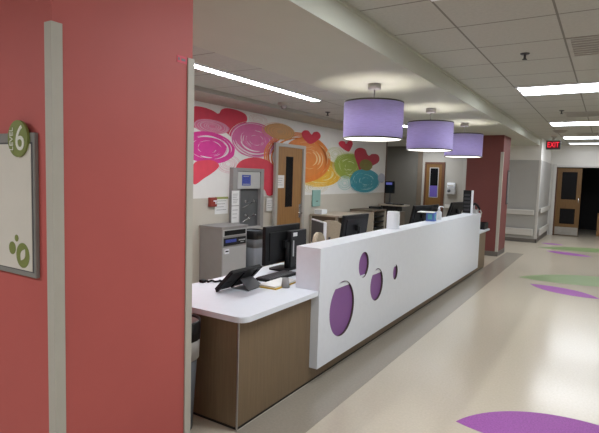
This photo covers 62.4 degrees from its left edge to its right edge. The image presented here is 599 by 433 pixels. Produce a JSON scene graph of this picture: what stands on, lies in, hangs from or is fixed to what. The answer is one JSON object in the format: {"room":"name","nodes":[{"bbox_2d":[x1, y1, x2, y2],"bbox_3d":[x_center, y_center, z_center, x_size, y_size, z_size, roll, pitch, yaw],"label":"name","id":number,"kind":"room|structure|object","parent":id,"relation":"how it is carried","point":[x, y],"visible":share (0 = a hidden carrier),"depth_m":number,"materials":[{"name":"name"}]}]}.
{"room":"hospital interior","nodes":[
{"label":"hospital interior","id":0,"kind":"room"},
{"bbox_2d":[0,0,192,432],"bbox_3d":[-2.704,-0.061,3.545,4.482,2.584,0.785,5,6,32],"label":"wall","id":1,"kind":"structure","parent":0,"point":[125,85],"depth_m":2.26,"materials":[{"name":"red paint"}]},
{"bbox_2d":[0,120,39,278],"bbox_3d":[-1.355,-0.088,2.218,0.600,0.664,0.034,5,6,32],"label":"wall sign","id":2,"kind":"object","parent":1,"relation":"attached to","point":[19,160],"visible":1,"depth_m":2.11,"materials":[{"name":"grey plastic"}]},
{"bbox_2d":[44,21,65,432],"bbox_3d":[-1.019,0.260,2.070,0.048,2.083,0.048,5,6,32],"label":"guard","id":3,"kind":"object","parent":1,"relation":"attached to","point":[53,42],"visible":1,"depth_m":2.04,"materials":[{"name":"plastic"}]},
{"bbox_2d":[177,55,186,63],"bbox_3d":[-0.609,-0.813,2.562,0.002,0.035,0.070,5,6,32],"label":"label","id":4,"kind":"object","parent":1,"relation":"attached to","point":[181,59],"visible":1,"depth_m":2.56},
{"bbox_2d":[183,58,194,432],"bbox_3d":[-0.620,0.211,2.708,0.046,2.100,0.046,5,6,32],"label":"guard","id":5,"kind":"object","parent":1,"relation":"attached to","point":[190,62],"visible":1,"depth_m":2.69,"materials":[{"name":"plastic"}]},
{"bbox_2d":[192,192,383,283],"bbox_3d":[-0.460,-0.370,8.113,0.150,2.584,9.360,5,6,32],"label":"wall","id":6,"kind":"structure","parent":0,"point":[203,214],"depth_m":8.88,"materials":[{"name":"beige paint"}]},
{"bbox_2d":[208,197,216,206],"bbox_3d":[-1.187,-0.197,6.766,0.056,0.127,0.130,5,6,32],"label":"alarm box","id":7,"kind":"object","parent":6,"relation":"attached to","point":[212,201],"visible":1,"depth_m":6.73,"materials":[{"name":"red plastic"}]},
{"bbox_2d":[215,197,227,213],"bbox_3d":[-1.098,-0.157,6.961,0.003,0.240,0.280,5,6,32],"label":"notice","id":8,"kind":"object","parent":6,"relation":"attached to","point":[222,202],"visible":0.87,"depth_m":6.97,"materials":[{"name":"white paper"}]},
{"bbox_2d":[229,167,263,228],"bbox_3d":[-0.774,-0.264,7.389,0.088,0.912,0.750,5,6,32],"label":"station","id":9,"kind":"object","parent":6,"relation":"attached to","point":[249,182],"visible":0.93,"depth_m":7.43,"materials":[{"name":"grey paint"}]},
{"bbox_2d":[231,206,238,222],"bbox_3d":[-0.927,-0.030,7.125,0.003,0.240,0.165,5,6,32],"label":"notice","id":10,"kind":"object","parent":9,"relation":"attached to","point":[235,209],"visible":0.96,"depth_m":7.12,"materials":[{"name":"white paper"}]},
{"bbox_2d":[232,191,238,205],"bbox_3d":[-0.920,-0.265,7.105,0.003,0.212,0.165,5,6,32],"label":"notice","id":11,"kind":"object","parent":9,"relation":"attached to","point":[235,194],"visible":1,"depth_m":7.10,"materials":[{"name":"white paper"}]},
{"bbox_2d":[247,225,260,228],"bbox_3d":[-0.777,0.173,7.428,0.074,0.035,0.565,5,6,32],"label":"shelf","id":12,"kind":"object","parent":9,"relation":"attached to","point":[249,226],"depth_m":7.53,"materials":[{"name":"grey paint"}]},
{"bbox_2d":[266,198,272,210],"bbox_3d":[-0.475,-0.195,7.924,0.003,0.205,0.185,5,6,32],"label":"notice","id":13,"kind":"object","parent":6,"relation":"attached to","point":[269,202],"visible":1,"depth_m":7.91,"materials":[{"name":"white paper"}]},
{"bbox_2d":[271,142,305,264],"bbox_3d":[-0.167,-0.150,8.363,0.071,2.122,0.920,5,6,32],"label":"door","id":14,"kind":"structure","parent":6,"relation":"in","point":[289,159],"depth_m":8.33,"materials":[{"name":"brown wood"}]},
{"bbox_2d":[278,175,283,187],"bbox_3d":[-0.321,-0.571,8.090,0.003,0.210,0.250,5,6,32],"label":"notice","id":15,"kind":"object","parent":14,"relation":"attached to","point":[280,177],"visible":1,"depth_m":8.12,"materials":[{"name":"white paper"}]},
{"bbox_2d":[193,100,386,198],"bbox_3d":[0.051,-0.997,8.699,0.017,1.293,7.700,5,6,32],"label":"mural","id":16,"kind":"object","parent":6,"relation":"attached to","point":[225,138],"visible":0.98,"depth_m":7.85,"materials":[{"name":"multicoloured paint"}]},
{"bbox_2d":[312,190,320,206],"bbox_3d":[0.315,-0.340,9.181,0.024,0.305,0.295,5,6,32],"label":"access panel","id":17,"kind":"object","parent":6,"relation":"attached to","point":[316,194],"visible":1,"depth_m":9.16,"materials":[{"name":"teal plastic"}]},
{"bbox_2d":[384,142,387,202],"bbox_3d":[2.068,-0.591,12.037,0.040,2.530,0.045,5,6,32],"label":"trim","id":18,"kind":"structure","parent":6,"relation":"attached to","point":[387,142],"depth_m":11.97,"materials":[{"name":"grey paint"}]},
{"bbox_2d":[193,0,539,145],"bbox_3d":[-0.563,-1.698,6.676,5.005,0.291,18.100,5,6,32],"label":"ceiling","id":19,"kind":"structure","parent":0,"point":[323,44],"depth_m":4.40,"materials":[{"name":"white paint"}]},
{"bbox_2d":[195,62,321,101],"bbox_3d":[-0.710,-1.405,4.910,0.140,0.014,3.550,5,6,32],"label":"recessed light","id":20,"kind":"object","parent":19,"relation":"in","point":[198,66],"visible":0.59,"depth_m":5.20,"materials":[{"name":"white plastic"}]},
{"bbox_2d":[278,102,289,108],"bbox_3d":[-0.211,-1.504,6.740,0.170,0.085,0.170,5,6,32],"label":"smoke detector","id":21,"kind":"object","parent":19,"relation":"attached to","point":[284,105],"visible":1,"depth_m":6.70,"materials":[{"name":"white plastic"}]},
{"bbox_2d":[194,85,406,139],"bbox_3d":[-0.114,-1.606,7.818,0.580,0.054,9.360,5,6,32],"label":"soffit","id":22,"kind":"object","parent":19,"relation":"attached to","point":[202,94],"depth_m":6.94,"materials":[{"name":"white paint"}]},
{"bbox_2d":[343,83,403,141],"bbox_3d":[0.781,-1.103,5.215,0.629,0.578,0.629,5,6,32],"label":"pendant lamp","id":23,"kind":"object","parent":19,"relation":"hanging from","point":[373,119],"visible":1,"depth_m":4.96,"materials":[{"name":"purple fabric"}]},
{"bbox_2d":[344,137,400,140],"bbox_3d":[0.773,-0.824,5.237,0.608,0.013,0.608,5,6,32],"label":"diffuser","id":24,"kind":"object","parent":23,"relation":"attached to","point":[345,138],"depth_m":5.19,"materials":[{"name":"white plastic"}]},
{"bbox_2d":[406,108,453,151],"bbox_3d":[1.817,-1.208,6.875,0.629,0.578,0.629,5,6,32],"label":"pendant lamp","id":25,"kind":"object","parent":19,"relation":"hanging from","point":[430,135],"visible":1,"depth_m":6.62,"materials":[{"name":"purple fabric"}]},
{"bbox_2d":[410,149,450,151],"bbox_3d":[1.809,-0.930,6.898,0.608,0.013,0.608,5,6,32],"label":"diffuser","id":26,"kind":"object","parent":25,"relation":"attached to","point":[421,150],"depth_m":6.89,"materials":[{"name":"white plastic"}]},
{"bbox_2d":[336,0,540,138],"bbox_3d":[1.568,-1.562,5.355,0.025,0.022,18.100,5,6,32],"label":"trim","id":27,"kind":"structure","parent":19,"relation":"attached to","point":[343,2],"depth_m":4.45,"materials":[{"name":"white paint"}]},
{"bbox_2d":[444,123,483,157],"bbox_3d":[2.816,-1.310,8.476,0.629,0.578,0.629,5,6,32],"label":"pendant lamp","id":28,"kind":"object","parent":19,"relation":"hanging from","point":[465,144],"visible":0.91,"depth_m":8.21,"materials":[{"name":"purple fabric"}]},
{"bbox_2d":[445,156,476,157],"bbox_3d":[2.808,-1.032,8.499,0.608,0.013,0.608,5,6,32],"label":"diffuser","id":29,"kind":"object","parent":28,"relation":"attached to","point":[445,156],"depth_m":8.53,"materials":[{"name":"white plastic"}]},
{"bbox_2d":[190,229,598,432],"bbox_3d":[2.552,1.037,8.448,8.800,0.101,24.100,5,6,32],"label":"floor","id":30,"kind":"structure","parent":0,"point":[515,344],"depth_m":4.33,"materials":[{"name":"beige tile"}]},
{"bbox_2d":[190,313,200,429],"bbox_3d":[-0.771,0.979,3.081,0.297,0.700,0.297,5,6,32],"label":"trash bin","id":31,"kind":"object","parent":30,"relation":"on","point":[196,320],"visible":0.22,"depth_m":3.04,"materials":[{"name":"grey plastic"}]},
{"bbox_2d":[199,222,247,279],"bbox_3d":[-1.036,0.565,6.755,0.403,0.910,0.550,5,6,32],"label":"printer","id":32,"kind":"object","parent":30,"relation":"on","point":[222,245],"visible":0.86,"depth_m":6.56,"materials":[{"name":"grey paint"}]},
{"bbox_2d":[246,228,263,266],"bbox_3d":[-0.674,0.594,7.140,0.318,0.810,0.297,5,6,32],"label":"trash bin","id":33,"kind":"object","parent":30,"relation":"on","point":[254,236],"visible":0.48,"depth_m":6.99,"materials":[{"name":"grey plastic"}]},
{"bbox_2d":[312,232,324,242],"bbox_3d":[0.416,0.657,6.391,0.605,0.870,0.562,5,6,32],"label":"office chair","id":34,"kind":"object","parent":30,"relation":"on","point":[318,236],"visible":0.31,"depth_m":6.41,"materials":[{"name":"beige fabric"}]},
{"bbox_2d":[311,219,326,242],"bbox_3d":[0.294,0.536,7.220,0.497,0.968,0.514,5,6,34],"label":"cart","id":35,"kind":"object","parent":30,"relation":"on","point":[316,225],"visible":0.2,"depth_m":7.12,"materials":[{"name":"white plastic"}]},
{"bbox_2d":[324,220,340,239],"bbox_3d":[0.553,0.493,8.312,0.562,0.890,0.605,3,5,15],"label":"office chair","id":36,"kind":"object","parent":30,"relation":"on","point":[333,227],"visible":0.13,"depth_m":8.05,"materials":[{"name":"beige fabric"}]},
{"bbox_2d":[309,211,362,242],"bbox_3d":[0.693,0.400,9.332,0.608,0.918,1.000,5,6,32],"label":"base cabinet","id":37,"kind":"object","parent":30,"relation":"on","point":[335,215],"visible":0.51,"depth_m":9.01,"materials":[{"name":"beige laminate"}]},
{"bbox_2d":[314,209,326,213],"bbox_3d":[0.390,-0.092,9.076,0.160,0.086,0.200,5,6,32],"label":"tissue box","id":38,"kind":"object","parent":37,"relation":"on","point":[316,211],"visible":0.99,"depth_m":9.01,"materials":[{"name":"white plastic"}]},
{"bbox_2d":[192,213,489,430],"bbox_3d":[1.208,0.590,6.309,0.915,1.061,7.297,5,6,32],"label":"reception desk","id":39,"kind":"object","parent":30,"relation":"on","point":[258,347],"visible":0.96,"depth_m":3.80,"materials":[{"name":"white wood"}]},
{"bbox_2d":[199,279,221,282],"bbox_3d":[-0.700,0.510,3.936,0.196,0.024,0.060,0,5,-19],"label":"cable","id":40,"kind":"object","parent":39,"relation":"on","point":[200,280],"visible":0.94,"depth_m":3.92,"materials":[{"name":"black plastic"}]},
{"bbox_2d":[215,264,261,291],"bbox_3d":[-0.445,0.460,3.715,0.187,0.177,0.375,5,6,32],"label":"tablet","id":41,"kind":"object","parent":39,"relation":"on","point":[245,276],"visible":0.99,"depth_m":3.70,"materials":[{"name":"black plastic"}]},
{"bbox_2d":[256,270,295,281],"bbox_3d":[-0.190,0.502,4.187,0.140,0.026,0.420,5,6,32],"label":"keyboard","id":42,"kind":"object","parent":39,"relation":"on","point":[280,274],"visible":0.99,"depth_m":4.14,"materials":[{"name":"black plastic"}]},
{"bbox_2d":[259,278,295,289],"bbox_3d":[-0.168,0.529,3.916,0.165,0.022,0.340,4,5,28],"label":"paper stack","id":43,"kind":"object","parent":39,"relation":"on","point":[275,284],"visible":0.75,"depth_m":3.84,"materials":[{"name":"white paper"}]},
{"bbox_2d":[262,223,305,270],"bbox_3d":[-0.140,0.281,4.582,0.190,0.408,0.585,5,6,32],"label":"computer monitor","id":44,"kind":"object","parent":39,"relation":"on","point":[280,243],"visible":0.83,"depth_m":4.54,"materials":[{"name":"black plastic"}]},
{"bbox_2d":[281,277,288,287],"bbox_3d":[-0.108,0.512,3.824,0.064,0.074,0.064,5,6,32],"label":"pen cup","id":45,"kind":"object","parent":39,"relation":"on","point":[285,280],"visible":1,"depth_m":3.80,"materials":[{"name":"grey paint"}]},
{"bbox_2d":[192,228,489,322],"bbox_3d":[1.209,0.404,6.297,0.905,0.036,7.297,5,6,32],"label":"countertop","id":46,"kind":"structure","parent":39,"relation":"on","point":[236,304],"depth_m":3.45,"materials":[{"name":"white laminate"}]},
{"bbox_2d":[339,213,368,237],"bbox_3d":[0.666,0.191,5.816,0.190,0.433,0.600,5,6,35],"label":"computer monitor","id":47,"kind":"object","parent":39,"relation":"on","point":[353,224],"visible":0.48,"depth_m":5.75,"materials":[{"name":"black plastic"}]},
{"bbox_2d":[386,211,399,228],"bbox_3d":[1.010,0.038,5.333,0.120,0.187,0.130,5,6,32],"label":"wipes canister","id":48,"kind":"object","parent":39,"relation":"on","point":[393,217],"visible":1,"depth_m":5.28,"materials":[{"name":"white plastic"}]},
{"bbox_2d":[409,205,431,223],"bbox_3d":[1.922,0.052,7.791,0.500,0.462,0.190,-3,6,-44],"label":"computer monitor","id":49,"kind":"object","parent":39,"relation":"on","point":[416,216],"visible":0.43,"depth_m":7.71,"materials":[{"name":"black plastic"}]},
{"bbox_2d":[426,212,436,220],"bbox_3d":[1.736,0.001,6.494,0.108,0.112,0.142,5,6,32],"label":"carton","id":50,"kind":"object","parent":39,"relation":"on","point":[429,216],"visible":0.96,"depth_m":6.44,"materials":[{"name":"blue paper"}]},
{"bbox_2d":[431,204,438,211],"bbox_3d":[2.304,0.016,8.535,0.190,0.433,0.560,5,6,37],"label":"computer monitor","id":51,"kind":"object","parent":39,"relation":"on","point":[434,208],"visible":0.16,"depth_m":8.59,"materials":[{"name":"black plastic"}]},
{"bbox_2d":[437,206,443,219],"bbox_3d":[1.909,-0.051,6.744,0.091,0.184,0.091,5,6,32],"label":"pump bottle","id":52,"kind":"object","parent":39,"relation":"on","point":[439,213],"visible":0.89,"depth_m":6.71,"materials":[{"name":"white plastic"}]},
{"bbox_2d":[446,202,462,216],"bbox_3d":[2.817,-0.021,8.884,0.190,0.479,0.560,6,6,40],"label":"computer monitor","id":53,"kind":"object","parent":39,"relation":"on","point":[455,208],"visible":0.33,"depth_m":8.79,"materials":[{"name":"black plastic"}]},
{"bbox_2d":[462,190,473,213],"bbox_3d":[2.762,-0.237,8.095,0.155,0.385,0.160,5,6,32],"label":"display stand","id":54,"kind":"object","parent":39,"relation":"on","point":[468,195],"visible":0.98,"depth_m":8.06,"materials":[{"name":"black plastic"}]},
{"bbox_2d":[463,194,469,210],"bbox_3d":[2.733,-0.231,8.077,0.095,0.275,0.002,5,6,32],"label":"print","id":55,"kind":"object","parent":54,"relation":"attached to","point":[466,197],"depth_m":8.08},
{"bbox_2d":[473,203,481,214],"bbox_3d":[2.949,-0.087,8.335,0.200,0.312,0.288,5,6,32],"label":"desk phone","id":56,"kind":"object","parent":39,"relation":"on","point":[475,211],"visible":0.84,"depth_m":8.24,"materials":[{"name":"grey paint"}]},
{"bbox_2d":[480,222,487,229],"bbox_3d":[3.283,0.162,9.064,0.275,0.115,0.330,5,6,32],"label":"tray","id":57,"kind":"object","parent":39,"relation":"on","point":[483,225],"visible":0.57,"depth_m":8.89,"materials":[{"name":"black plastic"}]},
{"bbox_2d":[350,208,385,231],"bbox_3d":[1.464,0.306,10.633,0.538,0.937,0.710,5,6,32],"label":"base cabinet","id":58,"kind":"object","parent":30,"relation":"on","point":[376,220],"visible":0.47,"depth_m":10.47,"materials":[{"name":"brown laminate"}]},
{"bbox_2d":[369,206,382,208],"bbox_3d":[1.665,-0.194,10.780,0.280,0.048,0.155,5,6,32],"label":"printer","id":59,"kind":"object","parent":58,"relation":"on","point":[370,207],"visible":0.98,"depth_m":10.73,"materials":[{"name":"black plastic"}]},
{"bbox_2d":[235,252,522,432],"bbox_3d":[2.027,1.122,6.621,0.360,0.001,10.840,5,6,32],"label":"floor border","id":60,"kind":"object","parent":30,"relation":"attached to","point":[302,410],"depth_m":4.17,"materials":[{"name":"grey plastic"}]},
{"bbox_2d":[378,203,409,228],"bbox_3d":[2.207,0.210,11.680,0.630,1.000,0.400,5,6,32],"label":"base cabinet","id":61,"kind":"object","parent":30,"relation":"on","point":[389,207],"visible":0.13,"depth_m":11.53,"materials":[{"name":"beige laminate"}]},
{"bbox_2d":[385,181,394,203],"bbox_3d":[2.138,-0.563,11.657,0.200,0.539,0.213,0,5,-22],"label":"monitor","id":62,"kind":"object","parent":61,"relation":"on","point":[389,185],"visible":0.91,"depth_m":11.62,"materials":[{"name":"black plastic"}]},
{"bbox_2d":[596,213,598,235],"bbox_3d":[9.307,0.255,15.398,0.080,0.720,0.100,5,6,32],"label":"wooden post","id":63,"kind":"object","parent":30,"relation":"on","point":[597,229],"visible":1,"depth_m":15.36,"materials":[{"name":"brown wood"}]},
{"bbox_2d":[385,146,417,224],"bbox_3d":[2.930,-0.863,15.333,1.555,2.584,0.230,5,6,32],"label":"wall","id":64,"kind":"structure","parent":0,"point":[402,164],"depth_m":15.04,"materials":[{"name":"grey paint"}]},
{"bbox_2d":[345,0,598,144],"bbox_3d":[3.887,-1.567,5.502,3.795,0.100,20.800,5,6,32],"label":"ceiling","id":65,"kind":"structure","parent":0,"point":[479,43],"depth_m":4.30,"materials":[{"name":"tile"}]},
{"bbox_2d":[520,52,529,59],"bbox_3d":[2.060,-1.461,4.521,0.084,0.058,0.084,5,6,32],"label":"sprinkler","id":66,"kind":"object","parent":65,"relation":"attached to","point":[524,54],"visible":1,"depth_m":4.51,"materials":[{"name":"black metal"}]},
{"bbox_2d":[546,136,560,149],"bbox_3d":[6.384,-1.849,12.430,0.330,0.325,0.070,5,6,32],"label":"exit sign","id":67,"kind":"object","parent":65,"relation":"hanging from","point":[550,145],"visible":1,"depth_m":12.41,"materials":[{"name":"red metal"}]},
{"bbox_2d":[515,82,598,95],"bbox_3d":[3.425,-1.569,6.050,1.370,0.012,0.660,5,6,32],"label":"recessed light","id":68,"kind":"object","parent":65,"relation":"in","point":[587,87],"visible":1,"depth_m":6.13,"materials":[{"name":"white plastic"}]},
{"bbox_2d":[552,130,567,132],"bbox_3d":[5.756,-1.877,10.926,0.310,0.060,0.310,5,6,32],"label":"ceiling speaker","id":69,"kind":"object","parent":65,"relation":"attached to","point":[555,131],"visible":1,"depth_m":10.85,"materials":[{"name":"grey metal"}]},
{"bbox_2d":[548,121,598,125],"bbox_3d":[5.566,-1.788,9.481,1.370,0.012,0.660,5,6,32],"label":"recessed light","id":70,"kind":"object","parent":65,"relation":"in","point":[575,123],"visible":1,"depth_m":9.60,"materials":[{"name":"white plastic"}]},
{"bbox_2d":[562,136,598,138],"bbox_3d":[7.352,-1.970,12.344,1.370,0.012,0.660,5,6,32],"label":"recessed light","id":71,"kind":"object","parent":65,"relation":"in","point":[575,137],"visible":1,"depth_m":12.43,"materials":[{"name":"white plastic"}]},
{"bbox_2d":[564,137,592,138],"bbox_3d":[7.352,-1.970,12.344,1.318,0.008,0.608,5,6,32],"label":"diffuser","id":72,"kind":"object","parent":71,"relation":"attached to","point":[564,137],"depth_m":12.55,"materials":[{"name":"white plastic"}]},
{"bbox_2d":[563,111,598,116],"bbox_3d":[4.806,-1.716,8.306,0.640,0.008,0.620,5,6,32],"label":"ceiling vent","id":73,"kind":"object","parent":65,"relation":"in","point":[594,113],"visible":0.97,"depth_m":8.31,"materials":[{"name":"grey metal"}]},
{"bbox_2d":[566,35,598,56],"bbox_3d":[2.621,-1.436,4.116,0.670,0.008,0.660,5,6,32],"label":"ceiling vent","id":74,"kind":"object","parent":65,"relation":"in","point":[586,45],"visible":1,"depth_m":4.19,"materials":[{"name":"grey metal"}]},
{"bbox_2d":[568,142,598,144],"bbox_3d":[8.451,-2.083,14.106,1.370,0.012,0.660,5,6,32],"label":"recessed light","id":75,"kind":"object","parent":65,"relation":"in","point":[589,143],"visible":1,"depth_m":14.28,"materials":[{"name":"white plastic"}]},
{"bbox_2d":[576,133,598,135],"bbox_3d":[6.817,-1.921,11.530,0.640,0.008,0.550,5,6,32],"label":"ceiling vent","id":76,"kind":"object","parent":65,"relation":"in","point":[577,134],"visible":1,"depth_m":11.56,"materials":[{"name":"grey metal"}]},
{"bbox_2d":[421,138,542,216],"bbox_3d":[5.002,-0.844,14.059,3.300,2.875,0.200,5,6,32],"label":"wall","id":77,"kind":"structure","parent":0,"point":[453,166],"depth_m":14.24,"materials":[{"name":"grey paint"}]},
{"bbox_2d":[416,151,422,204],"bbox_3d":[3.579,-0.801,14.805,0.140,2.584,0.045,5,6,32],"label":"trim","id":78,"kind":"structure","parent":77,"relation":"attached to","point":[420,154],"depth_m":14.76,"materials":[{"name":"grey metal"}]},
{"bbox_2d":[423,162,445,216],"bbox_3d":[3.954,-0.539,14.591,0.585,2.120,0.040,5,6,32],"label":"door","id":79,"kind":"structure","parent":77,"relation":"in","point":[434,171],"depth_m":14.53,"materials":[{"name":"brown paint"}]},
{"bbox_2d":[429,186,436,196],"bbox_3d":[3.945,-0.746,14.575,0.220,0.325,0.004,5,6,32],"label":"notice","id":80,"kind":"object","parent":79,"relation":"attached to","point":[433,189],"visible":1,"depth_m":14.57,"materials":[{"name":"purple paper"}]},
{"bbox_2d":[446,183,455,193],"bbox_3d":[4.376,-0.809,14.271,0.250,0.335,0.106,5,6,32],"label":"wall dispenser","id":81,"kind":"object","parent":77,"relation":"attached to","point":[450,189],"visible":1,"depth_m":14.23,"materials":[{"name":"grey paint"}]},
{"bbox_2d":[461,158,466,213],"bbox_3d":[4.695,-0.712,14.123,0.100,2.584,0.030,5,6,32],"label":"trim","id":82,"kind":"structure","parent":77,"relation":"attached to","point":[465,159],"depth_m":14.08,"materials":[{"name":"grey paint"}]},
{"bbox_2d":[505,227,532,235],"bbox_3d":[5.768,0.390,13.487,1.080,0.185,0.070,5,6,32],"label":"rail","id":83,"kind":"object","parent":77,"relation":"attached to","point":[508,230],"visible":0.56,"depth_m":13.35,"materials":[{"name":"plastic"}]},
{"bbox_2d":[506,209,533,214],"bbox_3d":[5.784,-0.135,13.443,1.080,0.140,0.070,5,6,32],"label":"handrail","id":84,"kind":"object","parent":77,"relation":"attached to","point":[509,211],"visible":0.52,"depth_m":13.31,"materials":[{"name":"plastic"}]},
{"bbox_2d":[505,160,538,238],"bbox_3d":[5.885,-0.476,13.406,1.045,2.100,0.012,5,6,32],"label":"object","id":85,"kind":"structure","parent":77,"relation":"attached to","point":[523,180],"depth_m":13.31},
{"bbox_2d":[534,160,541,238],"bbox_3d":[6.334,-0.441,13.142,0.060,2.100,0.050,5,6,32],"label":"trim","id":86,"kind":"structure","parent":77,"relation":"attached to","point":[540,161],"depth_m":13.12,"materials":[{"name":"white paint"}]},
{"bbox_2d":[465,135,510,250],"bbox_3d":[4.187,-0.476,11.065,0.741,2.584,0.845,5,6,32],"label":"wall column","id":87,"kind":"structure","parent":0,"point":[482,174],"depth_m":10.67,"materials":[{"name":"red paint"}]},
{"bbox_2d":[484,247,504,255],"bbox_3d":[4.152,0.758,11.165,0.752,0.104,0.857,5,6,32],"label":"baseboard","id":88,"kind":"structure","parent":87,"relation":"attached to","point":[488,253],"depth_m":10.70,"materials":[{"name":"grey rubber"}]},
{"bbox_2d":[495,152,503,251],"bbox_3d":[4.268,-0.304,10.551,0.058,2.130,0.058,5,6,32],"label":"guard","id":89,"kind":"object","parent":87,"relation":"attached to","point":[502,153],"visible":1,"depth_m":10.53,"materials":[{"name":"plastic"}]},
{"bbox_2d":[506,170,509,203],"bbox_3d":[4.683,-0.654,11.118,0.020,0.760,0.200,5,6,32],"label":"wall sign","id":90,"kind":"object","parent":87,"relation":"attached to","point":[508,172],"visible":1,"depth_m":11.06,"materials":[{"name":"grey plastic"}]},
{"bbox_2d":[542,139,551,163],"bbox_3d":[7.030,-0.811,14.389,0.200,2.875,2.500,5,6,32],"label":"wall","id":91,"kind":"structure","parent":0,"point":[546,154],"depth_m":13.95,"materials":[{"name":"white paint"}]},
{"bbox_2d":[505,231,546,242],"bbox_3d":[6.578,0.549,14.626,1.080,0.100,2.724,5,6,32],"label":"baseboard","id":92,"kind":"structure","parent":91,"relation":"attached to","point":[545,233],"depth_m":13.43,"materials":[{"name":"grey rubber"}]},
{"bbox_2d":[536,161,550,238],"bbox_3d":[7.061,-0.512,14.277,0.012,2.100,2.690,5,6,32],"label":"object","id":93,"kind":"structure","parent":91,"relation":"attached to","point":[546,167],"depth_m":14.15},
{"bbox_2d":[538,223,548,235],"bbox_3d":[7.034,0.363,14.267,0.070,0.185,2.330,5,6,32],"label":"rail","id":94,"kind":"object","parent":91,"relation":"attached to","point":[542,229],"visible":1,"depth_m":14.00,"materials":[{"name":"plastic"}]},
{"bbox_2d":[539,205,549,212],"bbox_3d":[7.051,-0.217,14.220,0.070,0.140,2.330,5,6,32],"label":"handrail","id":95,"kind":"object","parent":91,"relation":"attached to","point":[546,208],"visible":1,"depth_m":13.87,"materials":[{"name":"plastic"}]},
{"bbox_2d":[547,145,598,234],"bbox_3d":[9.319,-0.755,14.529,3.945,2.875,0.150,5,6,32],"label":"wall","id":96,"kind":"structure","parent":0,"point":[583,155],"depth_m":15.00,"materials":[{"name":"white paint"}]},
{"bbox_2d":[549,164,598,235],"bbox_3d":[8.687,-0.464,14.883,1.990,2.200,0.150,5,6,32],"label":"door","id":97,"kind":"structure","parent":96,"relation":"in","point":[566,182],"depth_m":15.18,"materials":[{"name":"brown wood"}]},
{"bbox_2d":[559,167,598,229],"bbox_3d":[9.614,-0.803,16.290,2.700,2.700,3.150,5,6,32],"label":"doorway","id":98,"kind":"structure","parent":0,"point":[589,200],"depth_m":17.51,"materials":[{"name":"paint"}]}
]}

